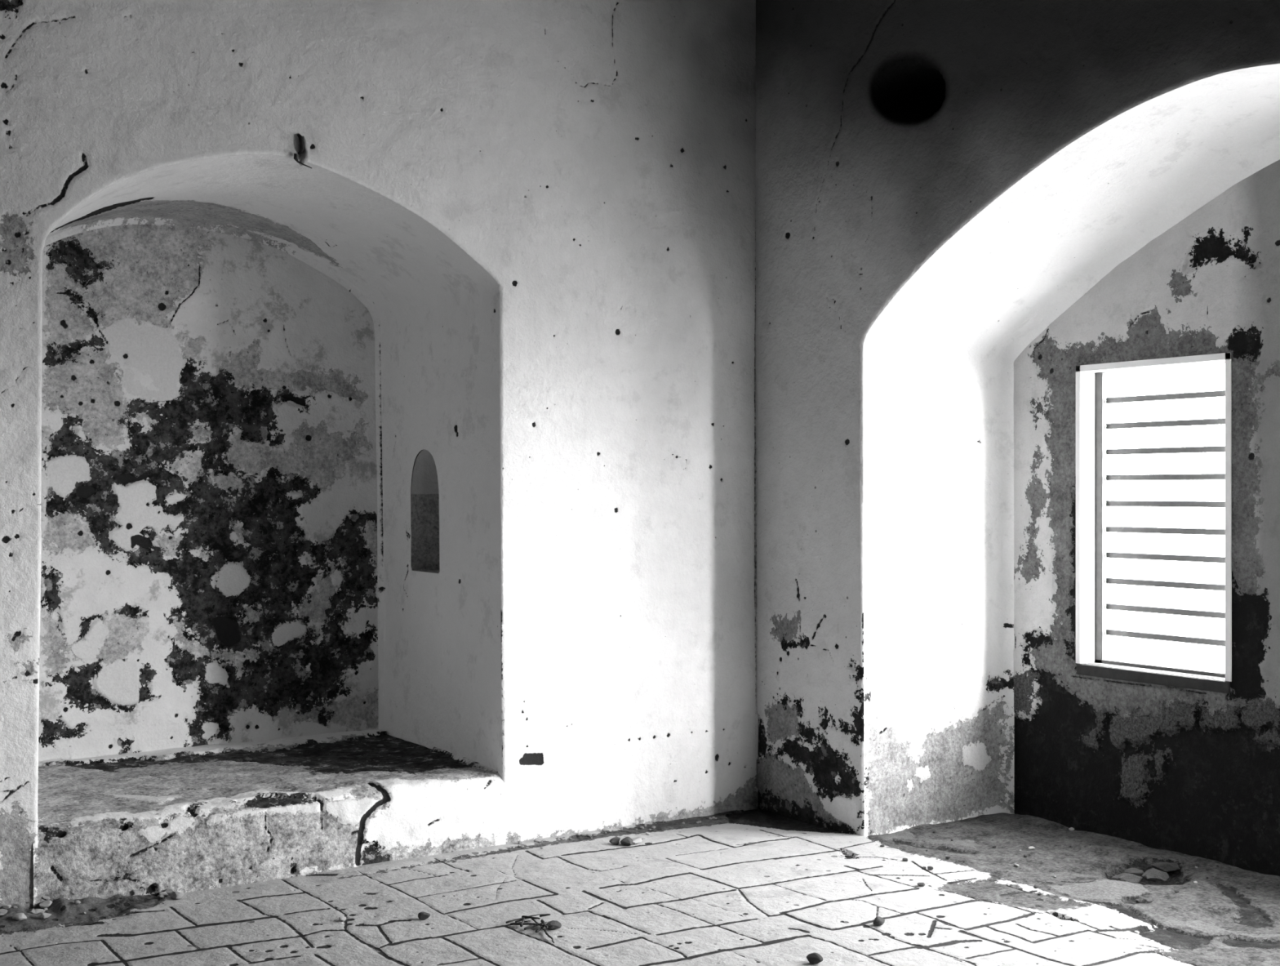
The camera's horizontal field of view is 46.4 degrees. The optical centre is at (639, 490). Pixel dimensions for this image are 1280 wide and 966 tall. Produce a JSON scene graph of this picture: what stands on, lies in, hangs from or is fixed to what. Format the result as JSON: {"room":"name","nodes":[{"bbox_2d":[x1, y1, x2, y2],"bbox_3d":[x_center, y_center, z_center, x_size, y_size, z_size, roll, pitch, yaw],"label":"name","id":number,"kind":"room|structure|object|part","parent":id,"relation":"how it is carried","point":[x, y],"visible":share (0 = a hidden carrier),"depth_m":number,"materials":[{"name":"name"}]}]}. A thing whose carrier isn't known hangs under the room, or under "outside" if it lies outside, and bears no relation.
{"room":"abandoned stone room","nodes":[
{"label":"abandoned stone room","id":0,"kind":"room"},
{"bbox_2d":[38,198,378,761],"bbox_3d":[-2.204,0.140,7.316,2.300,3.040,0.027,0,0,-34],"label":"wall","id":1,"kind":"structure","parent":0,"point":[209,491],"depth_m":7.34,"materials":[{"name":"paint"}]},
{"bbox_2d":[0,0,758,908],"bbox_3d":[-3.076,-0.800,6.135,9.930,5.400,1.753,0,0,-34],"label":"wall","id":2,"kind":"structure","parent":0,"point":[596,158],"depth_m":6.95,"materials":[{"name":"paint"}]},
{"bbox_2d":[293,133,311,168],"bbox_3d":[-1.398,-1.414,6.204,0.088,0.138,0.044,0,0,-34],"label":"hook","id":3,"kind":"object","parent":2,"relation":"attached to","point":[304,158],"depth_m":6.19,"materials":[{"name":"metal"}]},
{"bbox_2d":[410,449,439,573],"bbox_3d":[-0.963,0.102,7.503,0.252,0.614,0.343,0,0,-34],"label":"niche","id":4,"kind":"object","parent":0,"point":[424,548],"depth_m":7.61,"materials":[{"name":"paint"}]},
{"bbox_2d":[0,808,1279,965],"bbox_3d":[0.099,1.604,1.578,9.660,0.174,9.440,0,0,-34],"label":"floor","id":5,"kind":"structure","parent":0,"point":[754,886],"depth_m":5.73,"materials":[{"name":"stone"}]},
{"bbox_2d":[0,908,7,914],"bbox_3d":[-2.349,1.553,5.503,0.037,0.022,0.032,0,0,-32],"label":"chip","id":6,"kind":"object","parent":5,"relation":"on","point":[4,911],"visible":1,"depth_m":5.50,"materials":[{"name":"stone"}]},
{"bbox_2d":[2,904,11,908],"bbox_3d":[-2.349,1.543,5.538,0.034,0.017,0.025,0,0,4],"label":"chip","id":7,"kind":"object","parent":5,"relation":"on","point":[6,906],"visible":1,"depth_m":5.53,"materials":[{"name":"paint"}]},
{"bbox_2d":[12,912,26,920],"bbox_3d":[-2.271,1.559,5.463,0.048,0.023,0.047,0,0,33],"label":"chip","id":8,"kind":"object","parent":5,"relation":"on","point":[20,916],"visible":1,"depth_m":5.45,"materials":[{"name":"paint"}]},
{"bbox_2d":[26,908,35,914],"bbox_3d":[-2.265,1.566,5.553,0.031,0.021,0.035,0,0,-12],"label":"chip","id":9,"kind":"object","parent":5,"relation":"on","point":[30,910],"visible":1,"depth_m":5.55,"materials":[{"name":"stone"}]},
{"bbox_2d":[34,908,45,914],"bbox_3d":[-2.248,1.576,5.589,0.042,0.025,0.051,0,0,-2],"label":"chip","id":10,"kind":"object","parent":5,"relation":"on","point":[37,910],"visible":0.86,"depth_m":5.58,"materials":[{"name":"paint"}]},
{"bbox_2d":[39,900,52,907],"bbox_3d":[-2.238,1.558,5.627,0.042,0.024,0.050,0,0,-6],"label":"chip","id":11,"kind":"object","parent":5,"relation":"on","point":[46,904],"visible":1,"depth_m":5.61,"materials":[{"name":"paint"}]},
{"bbox_2d":[40,912,51,918],"bbox_3d":[-2.195,1.568,5.512,0.031,0.020,0.042,0,0,17],"label":"chip","id":12,"kind":"object","parent":5,"relation":"on","point":[43,915],"visible":1,"depth_m":5.50,"materials":[{"name":"grey stone"}]},
{"bbox_2d":[42,895,49,900],"bbox_3d":[-2.249,1.537,5.661,0.049,0.033,0.056,0,0,29],"label":"chip","id":13,"kind":"object","parent":5,"relation":"on","point":[46,898],"visible":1,"depth_m":5.64,"materials":[{"name":"stone"}]},
{"bbox_2d":[130,888,138,895],"bbox_3d":[-1.974,1.566,5.831,0.037,0.026,0.041,0,0,16],"label":"chip","id":14,"kind":"object","parent":5,"relation":"on","point":[133,891],"visible":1,"depth_m":5.81,"materials":[{"name":"stone"}]},
{"bbox_2d":[157,894,164,898],"bbox_3d":[-1.870,1.585,5.830,0.026,0.017,0.029,0,0,11],"label":"chip","id":15,"kind":"object","parent":5,"relation":"on","point":[160,896],"visible":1,"depth_m":5.82,"materials":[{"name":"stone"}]},
{"bbox_2d":[159,891,168,897],"bbox_3d":[-1.869,1.586,5.862,0.040,0.020,0.029,0,0,-4],"label":"chip","id":16,"kind":"object","parent":5,"relation":"on","point":[164,893],"visible":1,"depth_m":5.86,"materials":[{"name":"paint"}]},
{"bbox_2d":[164,888,173,894],"bbox_3d":[-1.852,1.582,5.884,0.038,0.025,0.034,0,0,0],"label":"chip","id":17,"kind":"object","parent":5,"relation":"on","point":[168,891],"visible":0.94,"depth_m":5.87,"materials":[{"name":"stone"}]},
{"bbox_2d":[169,891,183,898],"bbox_3d":[-1.810,1.581,5.840,0.055,0.033,0.049,0,0,42],"label":"chip","id":18,"kind":"object","parent":5,"relation":"on","point":[174,895],"visible":1,"depth_m":5.82,"materials":[{"name":"stone"}]},
{"bbox_2d":[32,728,506,908],"bbox_3d":[-1.829,1.440,6.751,2.025,0.381,1.395,0,0,-34],"label":"ledge","id":19,"kind":"object","parent":5,"relation":"on","point":[184,820],"visible":0.94,"depth_m":6.33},
{"bbox_2d":[338,916,346,920],"bbox_3d":[-1.105,1.592,5.552,0.028,0.016,0.035,0,0,-10],"label":"chip","id":20,"kind":"object","parent":5,"relation":"on","point":[341,918],"visible":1,"depth_m":5.54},
{"bbox_2d":[417,911,430,919],"bbox_3d":[-0.806,1.586,5.570,0.048,0.030,0.040,0,0,1],"label":"pebble","id":21,"kind":"object","parent":5,"relation":"on","point":[422,915],"visible":1,"depth_m":5.56,"materials":[{"name":"stone"}]},
{"bbox_2d":[520,917,524,926],"bbox_3d":[-0.430,1.587,5.503,0.012,0.012,0.104,0,0,3],"label":"dry twig","id":22,"kind":"object","parent":5,"relation":"on","point":[523,919],"visible":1,"depth_m":5.47,"materials":[{"name":"wood"}]},
{"bbox_2d":[506,913,539,923],"bbox_3d":[-0.433,1.586,5.533,0.141,0.014,0.009,0,0,-32],"label":"dry twig","id":23,"kind":"object","parent":5,"relation":"on","point":[509,921],"visible":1,"depth_m":5.52,"materials":[{"name":"wood"}]},
{"bbox_2d":[510,922,537,924],"bbox_3d":[-0.424,1.587,5.462,0.114,0.021,0.012,0,0,26],"label":"dry twig","id":24,"kind":"object","parent":5,"relation":"on","point":[511,923],"visible":1,"depth_m":5.46,"materials":[{"name":"black wood"}]},
{"bbox_2d":[521,915,540,919],"bbox_3d":[-0.403,1.580,5.521,0.086,0.016,0.012,0,0,38],"label":"dry twig","id":25,"kind":"object","parent":5,"relation":"on","point":[522,916],"visible":1,"depth_m":5.52,"materials":[{"name":"grey wood"}]},
{"bbox_2d":[524,921,546,929],"bbox_3d":[-0.381,1.592,5.466,0.012,0.009,0.115,0,0,41],"label":"dry twig","id":26,"kind":"object","parent":5,"relation":"on","point":[533,926],"visible":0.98,"depth_m":5.44,"materials":[{"name":"black wood"}]},
{"bbox_2d":[535,920,550,932],"bbox_3d":[-0.352,1.588,5.438,0.009,0.010,0.123,0,0,21],"label":"dry twig","id":27,"kind":"object","parent":5,"relation":"on","point":[540,928],"visible":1,"depth_m":5.40,"materials":[{"name":"black wood"}]},
{"bbox_2d":[540,919,547,928],"bbox_3d":[-0.349,1.585,5.453,0.013,0.022,0.148,0,0,-11],"label":"dry twig","id":28,"kind":"object","parent":5,"relation":"on","point":[541,920],"visible":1,"depth_m":5.45,"materials":[{"name":"black wood"}]},
{"bbox_2d":[539,913,550,917],"bbox_3d":[-0.354,1.584,5.566,0.041,0.014,0.011,0,0,11],"label":"dry twig","id":29,"kind":"object","parent":5,"relation":"on","point":[545,914],"visible":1,"depth_m":5.56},
{"bbox_2d":[543,928,554,942],"bbox_3d":[-0.325,1.592,5.339,0.012,0.009,0.145,0,0,-18],"label":"dry twig","id":30,"kind":"object","parent":5,"relation":"on","point":[544,930],"visible":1,"depth_m":5.34,"materials":[{"name":"black wood"}]},
{"bbox_2d":[546,920,561,929],"bbox_3d":[-0.313,1.588,5.448,0.047,0.028,0.060,0,0,42],"label":"pebble","id":31,"kind":"object","parent":5,"relation":"on","point":[556,924],"visible":0.98,"depth_m":5.44,"materials":[{"name":"stone"}]},
{"bbox_2d":[608,836,620,844],"bbox_3d":[-0.112,1.585,6.760,0.046,0.034,0.056,0,0,14],"label":"pebble","id":32,"kind":"object","parent":5,"relation":"on","point":[615,840],"visible":1,"depth_m":6.74,"materials":[{"name":"stone"}]},
{"bbox_2d":[620,836,632,845],"bbox_3d":[-0.060,1.582,6.740,0.052,0.040,0.061,0,0,11],"label":"pebble","id":33,"kind":"object","parent":5,"relation":"on","point":[627,841],"visible":1,"depth_m":6.72,"materials":[{"name":"stone"}]},
{"bbox_2d":[632,836,641,844],"bbox_3d":[-0.013,1.588,6.773,0.044,0.030,0.060,0,0,-5],"label":"chip","id":34,"kind":"object","parent":5,"relation":"on","point":[636,840],"visible":1,"depth_m":6.76,"materials":[{"name":"white stone"}]},
{"bbox_2d":[806,952,822,964],"bbox_3d":[0.591,1.585,5.056,0.056,0.034,0.046,0,0,2],"label":"pebble","id":35,"kind":"object","parent":5,"relation":"on","point":[813,957],"visible":1,"depth_m":5.04,"materials":[{"name":"stone"}]},
{"bbox_2d":[872,915,884,925],"bbox_3d":[0.879,1.585,5.494,0.039,0.031,0.047,0,0,19],"label":"pebble","id":36,"kind":"object","parent":5,"relation":"on","point":[878,921],"visible":1,"depth_m":5.48,"materials":[{"name":"stone"}]},
{"bbox_2d":[917,882,924,886],"bbox_3d":[1.135,1.593,6.039,0.032,0.015,0.028,0,0,30],"label":"pebble","id":37,"kind":"object","parent":5,"relation":"on","point":[920,884],"visible":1,"depth_m":6.03,"materials":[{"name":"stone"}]},
{"bbox_2d":[1111,872,1142,883],"bbox_3d":[2.029,1.615,6.210,0.132,0.044,0.096,0,0,-25],"label":"stone","id":38,"kind":"object","parent":5,"relation":"on","point":[1126,877],"visible":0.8,"depth_m":6.19,"materials":[{"name":"grey stone"}]},
{"bbox_2d":[1124,867,1143,876],"bbox_3d":[2.092,1.621,6.325,0.080,0.033,0.097,0,0,39],"label":"stone","id":39,"kind":"object","parent":5,"relation":"on","point":[1135,871],"visible":0.79,"depth_m":6.31,"materials":[{"name":"grey stone"}]},
{"bbox_2d":[1141,867,1168,883],"bbox_3d":[2.155,1.613,6.254,0.106,0.049,0.145,0,0,28],"label":"stone","id":40,"kind":"object","parent":5,"relation":"on","point":[1154,875],"visible":1,"depth_m":6.22,"materials":[{"name":"grey stone"}]},
{"bbox_2d":[1151,862,1179,872],"bbox_3d":[2.258,1.617,6.417,0.119,0.040,0.086,0,0,3],"label":"stone","id":41,"kind":"object","parent":5,"relation":"on","point":[1166,867],"visible":0.98,"depth_m":6.40,"materials":[{"name":"grey stone"}]},
{"bbox_2d":[873,58,945,121],"bbox_3d":[1.339,-1.790,6.773,0.330,0.301,0.460,0,0,-34],"label":"hole","id":42,"kind":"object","parent":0,"point":[905,90],"depth_m":6.87,"materials":[{"name":"black"}]},
{"bbox_2d":[755,0,1279,836],"bbox_3d":[3.603,-0.870,3.971,0.953,5.060,9.460,0,0,-34],"label":"wall","id":43,"kind":"structure","parent":0,"point":[853,198],"depth_m":7.02,"materials":[{"name":"paint"}]},
{"bbox_2d":[992,159,1279,875],"bbox_3d":[2.867,0.050,5.913,0.019,3.220,3.900,0,0,-34],"label":"wall","id":44,"kind":"structure","parent":0,"point":[1194,772],"depth_m":6.65,"materials":[{"name":"paint"}]},
{"bbox_2d":[1075,351,1231,693],"bbox_3d":[2.355,0.139,6.775,0.150,1.462,0.827,0,0,-34],"label":"window","id":45,"kind":"structure","parent":44,"relation":"in","point":[1090,378],"depth_m":6.94,"materials":[{"name":"white paint"}]},
{"bbox_3d":[2.350,0.845,6.772,0.138,0.050,0.811,0,0,-34],"label":"sill","id":46,"kind":"part","parent":45,"relation":"part of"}
]}

